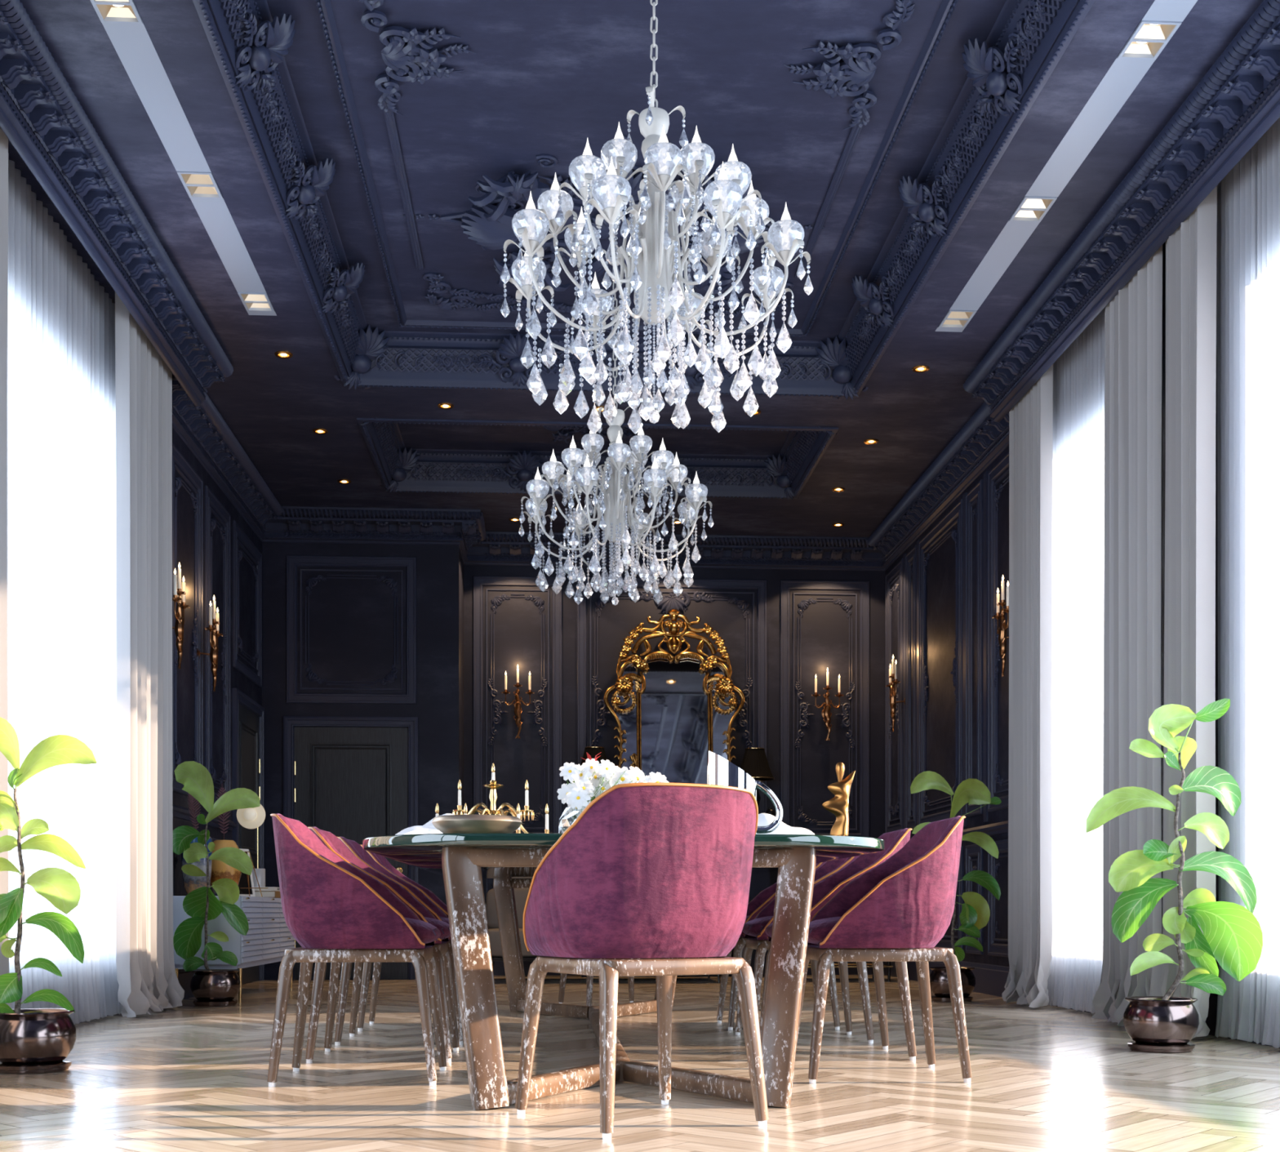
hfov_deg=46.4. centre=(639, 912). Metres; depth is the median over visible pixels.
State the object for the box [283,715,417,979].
door
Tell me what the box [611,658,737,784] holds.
mirror glass
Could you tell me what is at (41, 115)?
trim
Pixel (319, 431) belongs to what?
recessed light
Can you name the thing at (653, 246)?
chandelier
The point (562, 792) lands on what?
daisy
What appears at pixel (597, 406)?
recessed light
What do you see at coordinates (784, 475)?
trim
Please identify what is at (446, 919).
seat cushion
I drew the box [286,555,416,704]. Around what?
trim
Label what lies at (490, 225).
trim
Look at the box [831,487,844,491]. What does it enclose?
recessed light
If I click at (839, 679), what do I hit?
candle
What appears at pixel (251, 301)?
recessed light
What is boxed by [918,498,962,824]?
trim
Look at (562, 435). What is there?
trim
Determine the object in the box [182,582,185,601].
candle
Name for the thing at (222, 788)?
frond
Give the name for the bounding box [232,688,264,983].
door
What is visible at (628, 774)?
daisy
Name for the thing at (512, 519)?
recessed light
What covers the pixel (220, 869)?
ceramic vase
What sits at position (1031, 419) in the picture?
curtain
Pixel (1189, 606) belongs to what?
curtain
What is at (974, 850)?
trim
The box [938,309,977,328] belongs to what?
recessed light
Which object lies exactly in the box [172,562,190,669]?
wall sconce
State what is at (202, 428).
trim
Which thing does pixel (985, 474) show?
trim
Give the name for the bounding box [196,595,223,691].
wall sconce
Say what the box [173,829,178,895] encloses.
trim
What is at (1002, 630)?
wall sconce
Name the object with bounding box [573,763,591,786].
daisy
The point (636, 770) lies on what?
daisy
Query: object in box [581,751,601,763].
bromeliad
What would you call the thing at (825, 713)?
wall sconce
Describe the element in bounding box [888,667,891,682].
candle
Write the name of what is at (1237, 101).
trim
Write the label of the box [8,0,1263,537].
ceiling
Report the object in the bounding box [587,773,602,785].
daisy
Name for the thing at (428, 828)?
folded napkin
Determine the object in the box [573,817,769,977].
fireplace mantel
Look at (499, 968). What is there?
baseboard
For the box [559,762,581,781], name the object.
daisy
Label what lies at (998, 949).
trim
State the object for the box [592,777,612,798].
daisy
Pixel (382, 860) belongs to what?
dining chair
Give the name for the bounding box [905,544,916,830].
trim
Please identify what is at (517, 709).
wall sconce
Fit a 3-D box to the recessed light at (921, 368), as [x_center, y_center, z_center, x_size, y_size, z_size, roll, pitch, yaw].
[1.678,-3.245,8.928,0.104,0.009,0.104,0,0,-3]
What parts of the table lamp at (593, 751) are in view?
lamp shade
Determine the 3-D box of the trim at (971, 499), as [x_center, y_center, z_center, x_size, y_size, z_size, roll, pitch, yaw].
[2.320,-1.810,10.369,0.021,2.280,0.380,0,0,-3]
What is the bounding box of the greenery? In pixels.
[565,768,644,821]
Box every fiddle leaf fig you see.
[0,716,97,1074]
[173,760,260,1006]
[910,770,1001,1002]
[1085,697,1262,1053]
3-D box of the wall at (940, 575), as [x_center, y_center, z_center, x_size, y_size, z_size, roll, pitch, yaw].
[2.692,-1.450,5.423,0.130,4.400,15.760,0,0,-3]
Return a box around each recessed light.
[90,0,142,24]
[177,171,222,199]
[237,292,274,311]
[274,351,293,358]
[312,428,328,434]
[337,479,351,484]
[437,402,453,408]
[508,517,519,521]
[595,405,604,412]
[671,520,684,524]
[745,408,760,415]
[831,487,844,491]
[831,522,844,526]
[863,438,879,444]
[911,364,929,372]
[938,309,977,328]
[1008,195,1057,222]
[1117,19,1182,59]
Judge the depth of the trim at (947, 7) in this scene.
7.12 m
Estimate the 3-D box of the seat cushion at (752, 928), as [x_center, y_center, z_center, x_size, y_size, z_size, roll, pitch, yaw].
[0.679,0.063,6.483,0.464,0.102,0.424,0,0,-3]
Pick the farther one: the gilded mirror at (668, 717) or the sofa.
the gilded mirror at (668, 717)
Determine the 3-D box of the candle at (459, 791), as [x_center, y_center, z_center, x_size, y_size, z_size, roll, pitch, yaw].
[-0.690,-0.437,5.719,0.013,0.062,0.012,0,0,-3]
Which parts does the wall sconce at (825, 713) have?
arm, stem, arm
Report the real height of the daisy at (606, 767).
0.062 m
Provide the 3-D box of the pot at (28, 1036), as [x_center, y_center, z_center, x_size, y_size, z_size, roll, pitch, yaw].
[-2.107,0.430,5.182,0.286,0.177,0.286,0,0,-3]
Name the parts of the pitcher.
handle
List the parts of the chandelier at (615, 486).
flame bulb, flame bulb, arm, arm, flame bulb, arm, arm, flame bulb, arm, arm, arm, arm, chain, arm, flame bulb, arm, arm, arm, arm, flame bulb, arm, arm, arm, flame bulb, arm, flame bulb, arm, flame bulb, flame bulb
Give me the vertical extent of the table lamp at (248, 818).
0.598 m
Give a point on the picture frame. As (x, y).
(243, 882)
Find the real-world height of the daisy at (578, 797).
0.074 m
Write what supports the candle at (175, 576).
on the wall sconce at (179, 614)
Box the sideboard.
[173,895,295,1003]
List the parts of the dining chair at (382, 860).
leg, leg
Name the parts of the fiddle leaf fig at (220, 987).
stem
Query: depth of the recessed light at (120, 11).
5.42 m
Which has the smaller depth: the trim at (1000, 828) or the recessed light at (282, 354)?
the recessed light at (282, 354)
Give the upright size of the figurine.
0.228 m
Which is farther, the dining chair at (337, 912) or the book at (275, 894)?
the book at (275, 894)
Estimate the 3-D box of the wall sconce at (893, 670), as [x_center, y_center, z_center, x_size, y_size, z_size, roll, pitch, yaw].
[2.134,-1.813,12.372,0.145,0.642,0.285,0,0,-3]
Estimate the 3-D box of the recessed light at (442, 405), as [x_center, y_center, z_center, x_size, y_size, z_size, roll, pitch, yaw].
[-1.247,-3.245,9.582,0.104,0.009,0.104,0,0,-3]
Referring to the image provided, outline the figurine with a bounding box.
[822,762,855,835]
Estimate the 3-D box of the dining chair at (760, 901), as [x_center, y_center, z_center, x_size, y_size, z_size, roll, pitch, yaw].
[0.670,0.115,7.214,0.551,0.870,0.583,0,0,-3]
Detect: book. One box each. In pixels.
[253,886,279,891]
[254,890,280,897]
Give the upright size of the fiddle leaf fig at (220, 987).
1.441 m
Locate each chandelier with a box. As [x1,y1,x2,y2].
[500,0,813,433]
[518,249,713,605]
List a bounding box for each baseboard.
[177,968,235,999]
[493,960,872,975]
[882,960,1009,996]
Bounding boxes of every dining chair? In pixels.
[266,813,446,1086]
[305,826,459,1062]
[333,836,463,1045]
[356,844,448,1031]
[515,782,768,1139]
[558,973,634,1005]
[716,861,840,1030]
[734,855,874,1043]
[759,827,916,1060]
[795,815,972,1084]
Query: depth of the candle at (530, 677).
12.85 m
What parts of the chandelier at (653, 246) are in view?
flame bulb, flame bulb, arm, arm, flame bulb, flame bulb, arm, flame bulb, arm, arm, flame bulb, arm, flame bulb, arm, arm, arm, chain, arm, flame bulb, arm, arm, arm, arm, arm, flame bulb, arm, arm, flame bulb, arm, flame bulb, arm, flame bulb, flame bulb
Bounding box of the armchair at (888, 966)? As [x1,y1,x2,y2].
[808,961,893,982]
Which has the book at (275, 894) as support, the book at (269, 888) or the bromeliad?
the book at (269, 888)
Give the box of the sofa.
[484,888,719,982]
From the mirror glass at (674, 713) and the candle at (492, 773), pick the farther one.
the mirror glass at (674, 713)
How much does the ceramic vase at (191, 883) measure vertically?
0.390 m
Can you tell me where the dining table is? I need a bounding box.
[362,833,884,1110]
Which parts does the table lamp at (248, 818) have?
globe, lamp shade, stem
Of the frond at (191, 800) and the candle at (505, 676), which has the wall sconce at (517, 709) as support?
the candle at (505, 676)
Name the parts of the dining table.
leg, leg, rail, glass, rail, leg, leg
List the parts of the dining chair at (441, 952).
leg, leg, seat frame, leg, leg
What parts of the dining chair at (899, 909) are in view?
leg, leg, seat frame, leg, leg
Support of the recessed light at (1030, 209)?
attached to the trim at (1123, 76)
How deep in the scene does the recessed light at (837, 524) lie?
12.51 m
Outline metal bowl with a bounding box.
[431,814,522,833]
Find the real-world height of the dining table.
0.778 m
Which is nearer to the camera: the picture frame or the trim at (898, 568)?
the picture frame
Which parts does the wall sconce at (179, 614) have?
arm, stem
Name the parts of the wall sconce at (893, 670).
arm, stem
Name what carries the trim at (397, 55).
attached to the ceiling
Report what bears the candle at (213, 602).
on the wall sconce at (213, 616)
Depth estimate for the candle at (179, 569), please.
8.97 m
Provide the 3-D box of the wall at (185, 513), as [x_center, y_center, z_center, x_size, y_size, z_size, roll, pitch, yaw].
[-2.708,-1.450,5.096,0.130,4.400,15.760,0,0,-3]
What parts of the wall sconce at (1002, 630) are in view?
stem, arm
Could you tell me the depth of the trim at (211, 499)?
10.56 m
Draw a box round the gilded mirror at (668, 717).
[603,608,745,784]
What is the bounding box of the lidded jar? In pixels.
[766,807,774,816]
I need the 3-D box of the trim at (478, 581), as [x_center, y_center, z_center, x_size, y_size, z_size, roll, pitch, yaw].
[-1.060,-1.760,12.948,0.770,2.300,0.040,0,0,-3]
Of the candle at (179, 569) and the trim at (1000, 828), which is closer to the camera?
the candle at (179, 569)
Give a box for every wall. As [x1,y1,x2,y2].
[35,197,262,1022]
[262,542,884,979]
[884,235,1279,1048]
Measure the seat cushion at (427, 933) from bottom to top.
0.102 m
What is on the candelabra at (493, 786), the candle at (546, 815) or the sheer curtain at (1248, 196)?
the candle at (546, 815)
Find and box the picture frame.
[238,848,255,896]
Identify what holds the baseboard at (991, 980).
attached to the wall at (940, 575)
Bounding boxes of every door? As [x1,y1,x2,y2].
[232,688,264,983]
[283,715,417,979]
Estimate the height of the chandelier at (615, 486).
1.877 m
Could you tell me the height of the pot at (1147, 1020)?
0.177 m
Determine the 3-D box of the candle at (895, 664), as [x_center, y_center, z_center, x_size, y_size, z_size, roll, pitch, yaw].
[2.102,-1.974,12.267,0.020,0.127,0.021,0,0,-3]
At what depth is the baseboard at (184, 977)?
9.49 m
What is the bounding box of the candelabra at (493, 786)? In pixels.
[435,762,549,833]
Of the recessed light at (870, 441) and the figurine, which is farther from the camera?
the recessed light at (870, 441)
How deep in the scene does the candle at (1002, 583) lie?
9.37 m
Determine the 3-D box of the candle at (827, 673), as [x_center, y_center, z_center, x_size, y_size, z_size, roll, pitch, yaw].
[1.634,-2.034,13.013,0.021,0.127,0.020,0,0,-3]
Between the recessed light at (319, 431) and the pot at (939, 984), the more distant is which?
the recessed light at (319, 431)
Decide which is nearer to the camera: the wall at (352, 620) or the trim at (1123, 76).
the trim at (1123, 76)
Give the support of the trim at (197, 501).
attached to the wall at (185, 513)
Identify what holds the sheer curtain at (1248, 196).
hanging from the wall at (940, 575)
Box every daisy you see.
[556,782,573,804]
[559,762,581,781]
[566,787,591,809]
[567,804,585,817]
[571,780,595,796]
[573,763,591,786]
[582,758,599,777]
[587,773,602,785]
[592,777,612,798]
[596,759,615,777]
[600,763,617,782]
[608,766,636,786]
[629,765,646,782]
[644,771,669,782]
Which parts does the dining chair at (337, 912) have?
leg, leg, seat frame, leg, leg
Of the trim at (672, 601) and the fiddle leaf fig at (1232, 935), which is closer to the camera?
the fiddle leaf fig at (1232, 935)
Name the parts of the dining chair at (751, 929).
leg, seat frame, leg, leg, leg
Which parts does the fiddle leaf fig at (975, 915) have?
stem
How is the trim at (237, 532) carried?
attached to the wall at (185, 513)
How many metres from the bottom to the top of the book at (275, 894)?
0.045 m
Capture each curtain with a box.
[0,127,12,1008]
[7,152,123,1024]
[115,291,184,1017]
[1001,364,1053,1007]
[1047,307,1104,1013]
[1091,244,1162,1026]
[1158,185,1217,1038]
[1214,116,1279,1048]
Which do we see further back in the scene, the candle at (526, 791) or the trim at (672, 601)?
the trim at (672, 601)
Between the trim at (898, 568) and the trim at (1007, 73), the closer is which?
the trim at (1007, 73)
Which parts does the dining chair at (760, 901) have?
leg, leg, seat frame, leg, leg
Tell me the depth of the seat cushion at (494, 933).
11.49 m
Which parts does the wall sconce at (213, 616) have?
stem, arm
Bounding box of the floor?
[0,974,1279,1151]
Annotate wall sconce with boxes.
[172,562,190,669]
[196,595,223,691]
[501,664,533,738]
[811,667,844,740]
[885,655,905,732]
[991,574,1008,676]
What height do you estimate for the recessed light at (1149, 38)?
0.041 m
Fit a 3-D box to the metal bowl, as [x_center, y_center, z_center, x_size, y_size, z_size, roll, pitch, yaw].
[-0.485,-0.252,4.449,0.268,0.063,0.268,0,0,-3]
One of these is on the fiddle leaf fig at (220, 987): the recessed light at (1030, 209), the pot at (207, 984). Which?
the pot at (207, 984)
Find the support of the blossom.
attached to the greenery
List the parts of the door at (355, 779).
knob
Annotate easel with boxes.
[240,851,267,897]
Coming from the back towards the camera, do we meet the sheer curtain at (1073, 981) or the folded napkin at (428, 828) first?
the sheer curtain at (1073, 981)
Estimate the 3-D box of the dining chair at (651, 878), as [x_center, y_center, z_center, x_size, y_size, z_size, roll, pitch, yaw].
[0.001,0.115,3.948,0.583,0.870,0.551,0,0,-29]
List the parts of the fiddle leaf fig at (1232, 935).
stem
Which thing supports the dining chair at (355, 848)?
on the floor
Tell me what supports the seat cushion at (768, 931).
on the dining chair at (825, 890)
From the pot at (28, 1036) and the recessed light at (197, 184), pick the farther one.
the recessed light at (197, 184)
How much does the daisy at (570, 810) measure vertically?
0.061 m
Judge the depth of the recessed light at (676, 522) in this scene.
12.43 m
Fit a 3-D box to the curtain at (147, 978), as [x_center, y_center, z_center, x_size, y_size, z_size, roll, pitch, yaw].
[-2.637,-1.326,8.080,0.169,3.728,1.000,0,0,-3]
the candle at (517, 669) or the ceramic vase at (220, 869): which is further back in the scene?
the candle at (517, 669)
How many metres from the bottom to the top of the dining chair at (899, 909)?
0.870 m
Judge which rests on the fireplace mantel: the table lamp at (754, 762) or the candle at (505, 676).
the table lamp at (754, 762)
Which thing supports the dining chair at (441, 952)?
on the floor
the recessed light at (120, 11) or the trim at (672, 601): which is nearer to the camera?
the recessed light at (120, 11)
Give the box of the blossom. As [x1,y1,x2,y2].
[565,768,649,804]
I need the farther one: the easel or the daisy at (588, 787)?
the easel
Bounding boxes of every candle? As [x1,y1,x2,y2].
[173,573,177,595]
[177,568,181,588]
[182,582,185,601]
[208,606,212,625]
[212,600,215,618]
[215,612,218,631]
[457,789,461,804]
[491,772,494,780]
[504,675,506,688]
[516,668,519,682]
[524,790,528,805]
[528,675,531,689]
[545,813,548,829]
[814,678,817,692]
[826,671,828,685]
[838,678,840,692]
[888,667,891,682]
[891,658,894,673]
[894,663,897,679]
[995,593,999,613]
[1000,580,1004,599]
[1006,586,1008,605]
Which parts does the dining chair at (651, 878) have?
leg, leg, seat frame, leg, leg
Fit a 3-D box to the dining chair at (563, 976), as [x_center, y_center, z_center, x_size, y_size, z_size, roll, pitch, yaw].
[-0.173,0.115,8.755,0.583,0.870,0.551,0,0,-21]
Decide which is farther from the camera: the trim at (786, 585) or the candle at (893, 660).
the trim at (786, 585)
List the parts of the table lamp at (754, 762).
lamp shade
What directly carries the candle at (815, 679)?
on the wall sconce at (825, 713)
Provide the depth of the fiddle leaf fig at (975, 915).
9.22 m
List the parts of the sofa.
frame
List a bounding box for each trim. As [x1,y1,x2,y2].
[0,0,233,405]
[102,22,276,315]
[172,377,1008,570]
[172,443,203,797]
[173,804,236,831]
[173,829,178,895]
[192,0,1095,399]
[204,485,231,803]
[232,520,262,687]
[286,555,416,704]
[315,0,958,336]
[356,417,838,499]
[357,0,915,316]
[403,135,824,293]
[472,575,562,833]
[482,878,493,901]
[543,425,649,443]
[577,577,766,813]
[780,579,869,836]
[884,558,902,832]
[902,471,987,829]
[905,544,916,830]
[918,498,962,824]
[934,846,964,951]
[935,0,1197,332]
[961,820,1008,840]
[963,0,1279,422]
[965,479,982,817]
[965,844,982,954]
[987,452,1008,812]
[987,839,1008,957]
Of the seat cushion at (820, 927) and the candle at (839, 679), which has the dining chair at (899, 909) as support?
the seat cushion at (820, 927)
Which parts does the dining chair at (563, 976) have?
leg, leg, leg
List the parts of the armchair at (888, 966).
rail, leg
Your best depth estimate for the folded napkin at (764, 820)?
4.84 m
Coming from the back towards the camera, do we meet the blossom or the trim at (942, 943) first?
the trim at (942, 943)
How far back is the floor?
4.55 m
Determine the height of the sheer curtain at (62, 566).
3.723 m
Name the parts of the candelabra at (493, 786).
arm, arm, arm, stem, arm, arm, arm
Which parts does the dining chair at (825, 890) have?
leg, leg, leg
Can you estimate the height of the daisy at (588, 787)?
0.072 m
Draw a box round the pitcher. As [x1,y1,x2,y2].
[706,751,782,834]
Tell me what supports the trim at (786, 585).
attached to the wall at (352, 620)
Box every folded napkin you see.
[395,813,453,835]
[756,813,814,834]
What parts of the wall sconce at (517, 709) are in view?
arm, stem, arm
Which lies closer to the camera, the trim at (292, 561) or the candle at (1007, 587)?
the candle at (1007, 587)
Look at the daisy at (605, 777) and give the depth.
4.89 m
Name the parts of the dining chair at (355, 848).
leg, leg, leg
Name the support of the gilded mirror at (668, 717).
on the fireplace mantel
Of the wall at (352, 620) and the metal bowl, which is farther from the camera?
the wall at (352, 620)
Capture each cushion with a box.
[404,917,440,943]
[423,916,450,939]
[439,916,448,924]
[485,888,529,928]
[488,928,538,956]
[742,915,773,937]
[764,922,773,937]
[807,916,840,944]
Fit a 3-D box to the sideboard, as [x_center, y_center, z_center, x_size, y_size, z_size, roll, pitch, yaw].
[-2.661,0.226,9.927,0.448,0.648,1.860,0,0,-3]
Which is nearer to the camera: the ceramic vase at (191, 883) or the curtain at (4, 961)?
the curtain at (4, 961)
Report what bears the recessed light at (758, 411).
in the ceiling
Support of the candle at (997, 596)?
on the wall sconce at (1002, 630)
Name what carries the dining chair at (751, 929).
on the floor
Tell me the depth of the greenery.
4.88 m
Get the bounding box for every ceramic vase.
[181,836,213,893]
[210,840,241,895]
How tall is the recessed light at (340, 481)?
0.009 m
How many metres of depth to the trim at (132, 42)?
6.24 m
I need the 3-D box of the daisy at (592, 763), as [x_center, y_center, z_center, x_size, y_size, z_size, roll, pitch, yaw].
[-0.159,-0.473,4.890,0.065,0.062,0.012,0,0,12]
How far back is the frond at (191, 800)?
9.19 m
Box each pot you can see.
[0,1008,76,1064]
[190,968,240,1000]
[928,966,975,996]
[1123,995,1199,1044]
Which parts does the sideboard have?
leg, drawer, drawer, drawer, drawer, drawer, drawer, drawer, drawer, drawer, leg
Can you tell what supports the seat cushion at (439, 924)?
on the dining chair at (441, 952)
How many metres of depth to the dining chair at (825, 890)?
5.90 m
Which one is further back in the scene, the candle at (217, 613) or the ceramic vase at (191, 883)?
the candle at (217, 613)
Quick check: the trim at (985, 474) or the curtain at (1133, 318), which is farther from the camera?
the trim at (985, 474)
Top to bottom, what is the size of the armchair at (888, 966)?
0.780 m
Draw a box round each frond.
[186,792,200,828]
[216,786,231,839]
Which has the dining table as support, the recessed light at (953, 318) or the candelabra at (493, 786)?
the candelabra at (493, 786)
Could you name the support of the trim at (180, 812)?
attached to the wall at (185, 513)
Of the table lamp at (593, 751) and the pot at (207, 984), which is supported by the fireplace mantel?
the table lamp at (593, 751)
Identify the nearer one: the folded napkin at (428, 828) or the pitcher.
the pitcher
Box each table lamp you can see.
[236,804,265,886]
[580,746,606,800]
[740,747,774,807]
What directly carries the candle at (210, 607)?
on the wall sconce at (213, 616)
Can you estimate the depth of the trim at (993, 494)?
9.91 m

